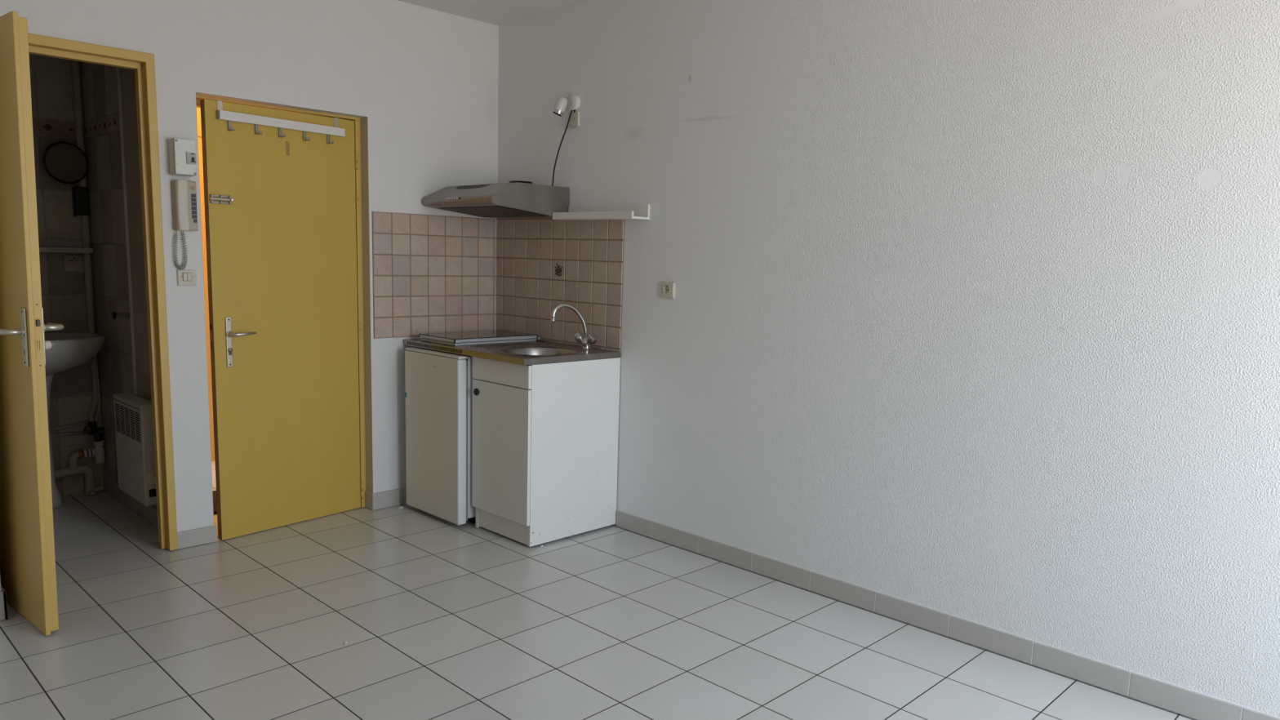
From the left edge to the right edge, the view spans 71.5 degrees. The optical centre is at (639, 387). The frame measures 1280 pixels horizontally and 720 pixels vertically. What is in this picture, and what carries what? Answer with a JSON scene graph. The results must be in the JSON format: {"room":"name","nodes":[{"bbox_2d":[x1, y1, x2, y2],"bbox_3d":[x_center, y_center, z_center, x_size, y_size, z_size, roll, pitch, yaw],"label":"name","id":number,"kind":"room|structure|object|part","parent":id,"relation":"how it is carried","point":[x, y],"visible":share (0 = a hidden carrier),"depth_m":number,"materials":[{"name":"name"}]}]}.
{"room":"studio apartment","nodes":[
{"label":"studio apartment","id":0,"kind":"room"},
{"bbox_2d":[29,53,104,495],"bbox_3d":[-3.362,-0.641,4.140,0.086,2.523,1.398,10,12,44],"label":"wall","id":1,"kind":"structure","parent":0,"point":[64,302],"depth_m":4.51,"materials":[{"name":"tile"}]},
{"bbox_2d":[38,239,93,253],"bbox_3d":[-3.026,-0.693,4.337,0.110,0.063,0.600,10,12,44],"label":"wall shelf","id":2,"kind":"object","parent":1,"relation":"attached to","point":[45,245],"visible":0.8,"depth_m":4.46,"materials":[{"name":"ceramic"}]},
{"bbox_3d":[-3.066,-0.711,4.360,0.017,0.036,0.580,10,12,44],"label":"rail","id":3,"kind":"part","parent":2,"relation":"part of","materials":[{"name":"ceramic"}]},
{"bbox_2d":[43,141,88,193],"bbox_3d":[-2.880,-1.099,4.440,0.066,0.248,0.211,7,10,33],"label":"round mirror","id":4,"kind":"object","parent":1,"relation":"attached to","point":[64,162],"visible":1,"depth_m":4.42,"materials":[{"name":"black mirror"}]},
{"bbox_2d":[51,431,85,437],"bbox_3d":[-3.100,0.266,4.498,0.018,0.034,0.506,10,12,44],"label":"supply pipe","id":5,"kind":"object","parent":1,"relation":"attached to","point":[78,433],"visible":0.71,"depth_m":4.62,"materials":[{"name":"grey metal"}]},
{"bbox_2d":[50,420,88,431],"bbox_3d":[-3.092,0.222,4.497,0.018,0.055,0.522,10,12,44],"label":"supply pipe","id":6,"kind":"object","parent":1,"relation":"attached to","point":[84,422],"visible":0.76,"depth_m":4.62,"materials":[{"name":"grey metal"}]},
{"bbox_2d":[62,254,84,271],"bbox_3d":[-2.900,-0.633,4.551,0.010,0.085,0.090,10,12,44],"label":"socket","id":7,"kind":"object","parent":1,"relation":"attached to","point":[72,263],"visible":1,"depth_m":4.54,"materials":[{"name":"beige plastic"}]},
{"bbox_2d":[71,186,89,216],"bbox_3d":[-2.849,-0.944,4.525,0.040,0.150,0.067,10,12,44],"label":"wall box","id":8,"kind":"object","parent":1,"relation":"attached to","point":[80,195],"visible":1,"depth_m":4.51,"materials":[{"name":"black plastic"}]},
{"bbox_2d":[71,60,101,425],"bbox_3d":[-2.848,-0.855,4.543,0.044,2.142,0.063,10,12,44],"label":"vertical pipe","id":9,"kind":"object","parent":1,"relation":"attached to","point":[77,106],"visible":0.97,"depth_m":4.57,"materials":[{"name":"white plastic"}]},
{"bbox_2d":[80,61,156,506],"bbox_3d":[-2.426,-0.630,4.251,1.270,2.523,0.092,10,12,44],"label":"wall","id":10,"kind":"structure","parent":0,"point":[108,99],"depth_m":4.29,"materials":[{"name":"tile"}]},
{"bbox_2d":[111,311,129,319],"bbox_3d":[-2.466,-0.340,4.218,0.037,0.037,0.073,10,12,44],"label":"peg","id":11,"kind":"object","parent":10,"relation":"attached to","point":[114,315],"visible":1,"depth_m":4.21,"materials":[{"name":"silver metal"}]},
{"bbox_3d":[-2.461,-0.341,4.223,0.032,0.032,0.059,10,12,44],"label":"peg stem","id":12,"kind":"part","parent":11,"relation":"part of","materials":[{"name":"silver metal"}]},
{"bbox_2d":[102,474,157,526],"bbox_3d":[-2.461,0.583,4.371,1.184,0.083,0.012,10,12,44],"label":"baseboard","id":13,"kind":"structure","parent":10,"relation":"attached to","point":[149,513],"depth_m":4.46,"materials":[{"name":"tile"}]},
{"bbox_2d":[113,392,156,506],"bbox_3d":[-2.318,0.282,4.131,0.424,0.462,0.103,10,12,44],"label":"wall heater","id":14,"kind":"object","parent":10,"relation":"attached to","point":[133,417],"visible":0.84,"depth_m":4.04,"materials":[{"name":"metal"}]},
{"bbox_2d":[113,398,140,442],"bbox_3d":[-2.357,0.152,4.082,0.381,0.150,0.002,10,12,44],"label":"grille","id":15,"kind":"object","parent":14,"relation":"attached to","point":[126,411],"depth_m":4.07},
{"bbox_2d":[149,488,156,497],"bbox_3d":[-2.195,0.478,4.013,0.002,0.036,0.040,10,12,44],"label":"rocker switch","id":16,"kind":"object","parent":14,"relation":"attached to","point":[152,491],"depth_m":4.01,"materials":[{"name":"black plastic"}]},
{"bbox_2d":[196,107,214,461],"bbox_3d":[-2.135,-0.853,5.822,0.080,2.523,2.580,10,12,44],"label":"wall","id":17,"kind":"structure","parent":0,"point":[198,109],"depth_m":5.33,"materials":[{"name":"paint"}]},
{"bbox_2d":[197,131,201,137],"bbox_3d":[-2.054,-1.540,5.717,0.012,0.027,2.660,10,12,44],"label":"trim","id":18,"kind":"structure","parent":17,"relation":"attached to","point":[199,134],"depth_m":5.19,"materials":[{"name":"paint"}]},
{"bbox_2d":[212,490,217,514],"bbox_3d":[-2.040,0.575,4.753,0.395,0.015,0.700,10,12,44],"label":"doormat","id":19,"kind":"object","parent":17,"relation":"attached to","point":[215,503],"visible":0.02,"depth_m":4.54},
{"bbox_2d":[0,0,498,532],"bbox_3d":[-2.387,-0.505,3.416,0.150,2.523,4.400,10,12,44],"label":"wall","id":20,"kind":"structure","parent":0,"point":[424,80],"depth_m":4.05,"materials":[{"name":"paint"}]},
{"bbox_2d":[0,10,63,635],"bbox_3d":[-2.195,-0.196,3.074,0.647,2.011,0.189,9,10,39],"label":"bathroom door","id":21,"kind":"structure","parent":20,"relation":"in","point":[28,574],"depth_m":2.93,"materials":[{"name":"yellow paint"}]},
{"bbox_3d":[-2.051,-0.181,2.875,0.125,0.028,0.068,9,10,39],"label":"lever","id":22,"kind":"part","parent":21,"relation":"part of","materials":[{"name":"metal"}]},
{"bbox_3d":[-1.992,-0.161,2.875,0.034,0.190,0.007,9,10,39],"label":"handle plate","id":23,"kind":"part","parent":21,"relation":"part of","materials":[{"name":"metal"}]},
{"bbox_3d":[-1.961,-0.167,2.912,0.034,0.190,0.007,9,10,39],"label":"handle plate","id":24,"kind":"part","parent":21,"relation":"part of","materials":[{"name":"metal"}]},
{"bbox_3d":[-1.974,-0.203,2.966,0.125,0.028,0.068,9,10,39],"label":"lever","id":25,"kind":"part","parent":21,"relation":"part of","materials":[{"name":"metal"}]},
{"bbox_2d":[27,33,177,550],"bbox_3d":[-2.262,-0.293,3.512,0.084,2.074,0.698,10,12,44],"label":"door frame","id":26,"kind":"structure","parent":20,"relation":"attached to","point":[143,64],"depth_m":3.69,"materials":[{"name":"yellow paint"}]},
{"bbox_2d":[168,137,196,176],"bbox_3d":[-1.893,-0.952,3.681,0.078,0.147,0.086,10,12,44],"label":"box","id":27,"kind":"object","parent":20,"relation":"attached to","point":[182,152],"visible":1,"depth_m":3.66,"materials":[{"name":"white plastic"}]},
{"bbox_3d":[-1.855,-0.946,3.672,0.009,0.049,0.036,10,12,44],"label":"switch lever","id":28,"kind":"part","parent":27,"relation":"part of","materials":[{"name":"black plastic"}]},
{"bbox_2d":[171,179,197,270],"bbox_3d":[-1.907,-0.678,3.731,0.056,0.370,0.098,10,12,44],"label":"intercom","id":29,"kind":"object","parent":20,"relation":"attached to","point":[184,192],"visible":1,"depth_m":3.71,"materials":[{"name":"beige plastic"}]},
{"bbox_3d":[-1.935,-0.577,3.740,0.016,0.166,0.055,10,12,44],"label":"coiled cord","id":30,"kind":"part","parent":29,"relation":"part of","materials":[{"name":"grey plastic"}]},
{"bbox_2d":[177,269,196,285],"bbox_3d":[-1.927,-0.465,3.780,0.012,0.067,0.075,10,12,44],"label":"light switch","id":31,"kind":"object","parent":20,"relation":"attached to","point":[184,277],"visible":1,"depth_m":3.78,"materials":[{"name":"beige plastic"}]},
{"bbox_2d":[195,94,366,507],"bbox_3d":[-1.695,-0.333,4.216,0.094,1.981,0.785,10,12,44],"label":"door frame","id":32,"kind":"structure","parent":20,"relation":"attached to","point":[357,120],"depth_m":4.41,"materials":[{"name":"yellow paint"}]},
{"bbox_2d":[200,98,363,540],"bbox_3d":[-1.624,-0.298,4.154,0.092,1.933,0.742,8,11,37],"label":"entry door","id":33,"kind":"structure","parent":20,"relation":"in","point":[280,213],"depth_m":4.12,"materials":[{"name":"yellow paint"}]},
{"bbox_3d":[-1.818,-0.199,3.929,0.007,0.223,0.026,8,11,37],"label":"handle plate","id":34,"kind":"part","parent":33,"relation":"part of","materials":[{"name":"metal"}]},
{"bbox_3d":[-1.767,-0.235,3.944,0.050,0.028,0.120,8,11,37],"label":"lever","id":35,"kind":"part","parent":33,"relation":"part of","materials":[{"name":"metal"}]},
{"bbox_2d":[216,100,345,143],"bbox_3d":[-1.616,-1.192,4.016,0.075,0.127,0.610,8,11,37],"label":"coat rack","id":36,"kind":"object","parent":33,"relation":"hanging from","point":[221,114],"visible":0.98,"depth_m":3.98,"materials":[{"name":"white paint"}]},
{"bbox_2d":[195,101,373,519],"bbox_3d":[-1.639,-0.305,4.164,0.066,1.954,0.786,10,12,44],"label":"trim","id":37,"kind":"structure","parent":20,"relation":"attached to","point":[364,121],"depth_m":4.42,"materials":[{"name":"paint"}]},
{"bbox_2d":[177,488,404,549],"bbox_3d":[-1.658,0.615,4.300,0.076,0.088,1.113,10,12,44],"label":"baseboard","id":38,"kind":"structure","parent":20,"relation":"attached to","point":[382,500],"depth_m":4.00,"materials":[{"name":"tile"}]},
{"bbox_2d":[372,211,497,338],"bbox_3d":[-1.055,-0.583,4.662,0.007,0.624,0.756,10,12,44],"label":"tile backsplash","id":39,"kind":"structure","parent":20,"relation":"attached to","point":[432,273],"depth_m":4.63,"materials":[{"name":"tile"}]},
{"bbox_2d":[397,0,595,26],"bbox_3d":[-1.023,-1.560,2.028,6.850,0.050,4.520,10,12,44],"label":"ceiling","id":40,"kind":"structure","parent":0,"point":[496,12],"depth_m":4.39,"materials":[{"name":"paint"}]},
{"bbox_2d":[0,461,1195,719],"bbox_3d":[-1.220,0.969,2.413,7.262,0.030,4.674,10,12,44],"label":"floor","id":41,"kind":"structure","parent":0,"point":[437,618],"depth_m":3.07,"materials":[{"name":"tile"}]},
{"bbox_2d":[44,331,105,509],"bbox_3d":[-2.937,0.183,4.324,0.469,0.860,0.610,10,12,44],"label":"washbasin","id":42,"kind":"object","parent":41,"relation":"on","point":[68,350],"visible":0.39,"depth_m":4.31,"materials":[{"name":"ceramic"}]},
{"bbox_2d":[44,331,105,375],"bbox_3d":[-2.928,-0.142,4.276,0.469,0.202,0.610,10,12,44],"label":"basin","id":43,"kind":"object","parent":42,"relation":"in","point":[68,350],"depth_m":4.26,"materials":[{"name":"ceramic"}]},
{"bbox_2d":[54,440,105,495],"bbox_3d":[-2.964,0.435,4.598,0.096,0.280,0.352,10,12,44],"label":"pipe","id":44,"kind":"object","parent":41,"relation":"on","point":[90,486],"visible":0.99,"depth_m":4.66,"materials":[{"name":"plastic"}]},
{"bbox_2d":[84,421,104,441],"bbox_3d":[-2.869,0.234,4.672,0.059,0.103,0.107,7,10,32],"label":"valve","id":45,"kind":"object","parent":44,"relation":"on","point":[91,429],"visible":1,"depth_m":4.67,"materials":[{"name":"black plastic"}]},
{"bbox_2d":[93,440,105,463],"bbox_3d":[-2.858,0.342,4.696,0.048,0.117,0.048,10,12,44],"label":"pipe fitting","id":46,"kind":"object","parent":44,"relation":"on","point":[99,451],"depth_m":4.68,"materials":[{"name":"white plastic"}]},
{"bbox_2d":[404,346,475,524],"bbox_3d":[-0.832,0.221,4.580,0.477,0.838,0.573,10,12,44],"label":"fridge","id":47,"kind":"object","parent":41,"relation":"on","point":[438,393],"visible":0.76,"depth_m":4.32,"materials":[{"name":"metal"}]},
{"bbox_3d":[-0.998,-0.167,4.338,0.472,0.011,0.051,10,12,44],"label":"trim","id":48,"kind":"part","parent":47,"relation":"part of","materials":[{"name":"plastic"}]},
{"bbox_2d":[471,356,620,546],"bbox_3d":[-0.460,0.271,4.295,0.427,0.841,0.576,10,12,44],"label":"base cabinet","id":49,"kind":"object","parent":41,"relation":"on","point":[544,437],"visible":0.88,"depth_m":4.12,"materials":[{"name":"white laminate"}]},
{"bbox_3d":[-0.771,0.023,4.177,0.033,0.033,0.015,10,12,44],"label":"knob","id":50,"kind":"part","parent":49,"relation":"part of","materials":[{"name":"black plastic"}]},
{"bbox_3d":[-0.592,0.245,4.445,0.016,0.841,0.544,10,12,44],"label":"panel","id":51,"kind":"part","parent":49,"relation":"part of","materials":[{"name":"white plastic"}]},
{"bbox_3d":[-0.646,0.294,4.108,0.426,0.620,0.016,10,12,44],"label":"door","id":52,"kind":"part","parent":49,"relation":"part of","materials":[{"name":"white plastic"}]},
{"bbox_3d":[-0.635,-0.068,4.054,0.426,0.104,0.016,10,12,44],"label":"drawer","id":53,"kind":"part","parent":49,"relation":"part of","materials":[{"name":"white plastic"}]},
{"bbox_2d":[403,338,620,365],"bbox_3d":[-0.656,-0.146,4.428,0.996,0.138,0.584,10,12,44],"label":"countertop","id":54,"kind":"structure","parent":49,"relation":"on","point":[540,351],"depth_m":4.26,"materials":[{"name":"silver metal"}]},
{"bbox_2d":[418,329,540,346],"bbox_3d":[-0.824,-0.257,4.591,0.329,0.034,0.527,10,12,44],"label":"cooktop","id":55,"kind":"object","parent":54,"relation":"in","point":[494,336],"visible":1,"depth_m":4.50,"materials":[{"name":"silver metal"}]},
{"bbox_3d":[-0.830,-0.262,4.590,0.318,0.016,0.516,10,12,44],"label":"lid frame","id":56,"kind":"part","parent":55,"relation":"part of","materials":[{"name":"silver metal"}]},
{"bbox_3d":[-0.830,-0.272,4.588,0.320,0.004,0.518,10,12,44],"label":"lid glass","id":57,"kind":"part","parent":55,"relation":"part of","materials":[{"name":"clear glass"}]},
{"bbox_2d":[502,347,577,365],"bbox_3d":[-0.473,-0.102,4.189,0.320,0.132,0.350,10,12,44],"label":"sink","id":58,"kind":"object","parent":54,"relation":"in","point":[523,352],"depth_m":4.31,"materials":[{"name":"silver metal"}]},
{"bbox_2d":[550,302,598,350],"bbox_3d":[-0.323,-0.288,4.243,0.149,0.227,0.232,10,12,44],"label":"tap","id":59,"kind":"object","parent":54,"relation":"on","point":[586,340],"visible":1,"depth_m":4.27,"materials":[{"name":"silver metal"}]},
{"bbox_3d":[-0.334,-0.310,4.242,0.216,0.183,0.020,-5,11,-40],"label":"spout","id":60,"kind":"part","parent":59,"relation":"part of","materials":[{"name":"silver metal"}]},
{"bbox_3d":[-0.295,-0.242,4.343,0.062,0.059,0.054,10,12,44],"label":"handle","id":61,"kind":"part","parent":59,"relation":"part of","materials":[{"name":"silver metal"}]},
{"bbox_3d":[-0.233,-0.231,4.283,0.062,0.059,0.054,10,12,44],"label":"handle","id":62,"kind":"part","parent":59,"relation":"part of","materials":[{"name":"silver metal"}]},
{"bbox_3d":[-0.302,0.290,4.164,0.017,0.831,0.544,10,12,44],"label":"panel","id":63,"kind":"part","parent":49,"relation":"part of","materials":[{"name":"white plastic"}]},
{"bbox_2d":[497,0,1279,717],"bbox_3d":[0.462,-0.465,3.793,6.800,2.543,0.120,10,12,44],"label":"wall","id":64,"kind":"structure","parent":0,"point":[974,313],"depth_m":3.09,"materials":[{"name":"paint"}]},
{"bbox_2d":[422,180,568,217],"bbox_3d":[-0.736,-0.959,4.489,0.594,0.182,0.482,10,12,44],"label":"extractor hood","id":65,"kind":"object","parent":64,"relation":"attached to","point":[514,198],"visible":1,"depth_m":4.34,"materials":[{"name":"silver metal"}]},
{"bbox_2d":[496,218,624,354],"bbox_3d":[-0.441,-0.541,4.586,1.000,0.648,0.008,10,12,44],"label":"tile backsplash","id":66,"kind":"structure","parent":64,"relation":"attached to","point":[543,264],"depth_m":4.54,"materials":[{"name":"tile"}]},
{"bbox_2d":[551,93,580,116],"bbox_3d":[-0.366,-1.376,4.330,0.083,0.113,0.127,10,12,44],"label":"wall spotlight","id":67,"kind":"object","parent":64,"relation":"attached to","point":[573,102],"visible":1,"depth_m":4.33,"materials":[{"name":"white paint"}]},
{"bbox_2d":[551,110,572,186],"bbox_3d":[-0.385,-1.184,4.404,0.097,0.369,0.033,1,8,-2],"label":"power cable","id":68,"kind":"object","parent":67,"relation":"hanging from","point":[571,110],"visible":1,"depth_m":4.41,"materials":[{"name":"rubber"}]},
{"bbox_2d":[567,109,579,128],"bbox_3d":[-0.327,-1.322,4.376,0.078,0.084,0.016,10,12,44],"label":"junction box","id":69,"kind":"object","parent":64,"relation":"attached to","point":[574,122],"visible":1,"depth_m":4.37,"materials":[{"name":"beige plastic"}]},
{"bbox_2d":[552,204,649,220],"bbox_3d":[-0.194,-0.833,4.232,0.557,0.070,0.114,10,12,44],"label":"ledge","id":70,"kind":"object","parent":64,"relation":"attached to","point":[638,211],"visible":1,"depth_m":4.19,"materials":[{"name":"white paint"}]},
{"bbox_2d":[661,281,675,298],"bbox_3d":[0.126,-0.440,4.034,0.081,0.075,0.013,10,12,44],"label":"wall socket","id":71,"kind":"object","parent":64,"relation":"attached to","point":[668,288],"visible":1,"depth_m":4.03,"materials":[{"name":"beige plastic"}]},
{"bbox_2d":[616,509,1279,719],"bbox_3d":[1.309,0.894,3.024,3.995,0.085,0.010,10,12,44],"label":"baseboard","id":72,"kind":"structure","parent":64,"relation":"attached to","point":[1182,700],"depth_m":3.16,"materials":[{"name":"tile"}]},
{"bbox_3d":[-3.002,-0.375,2.408,0.397,2.523,1.888,10,12,44],"label":"wall","id":73,"kind":"structure","parent":0,"visible":0},
{"bbox_2d":[0,585,8,621],"bbox_3d":[-3.009,0.824,2.564,0.347,0.103,1.898,10,12,44],"label":"baseboard","id":74,"kind":"structure","parent":73,"relation":"attached to","point":[3,606],"depth_m":3.11,"materials":[{"name":"tile"}]}
]}

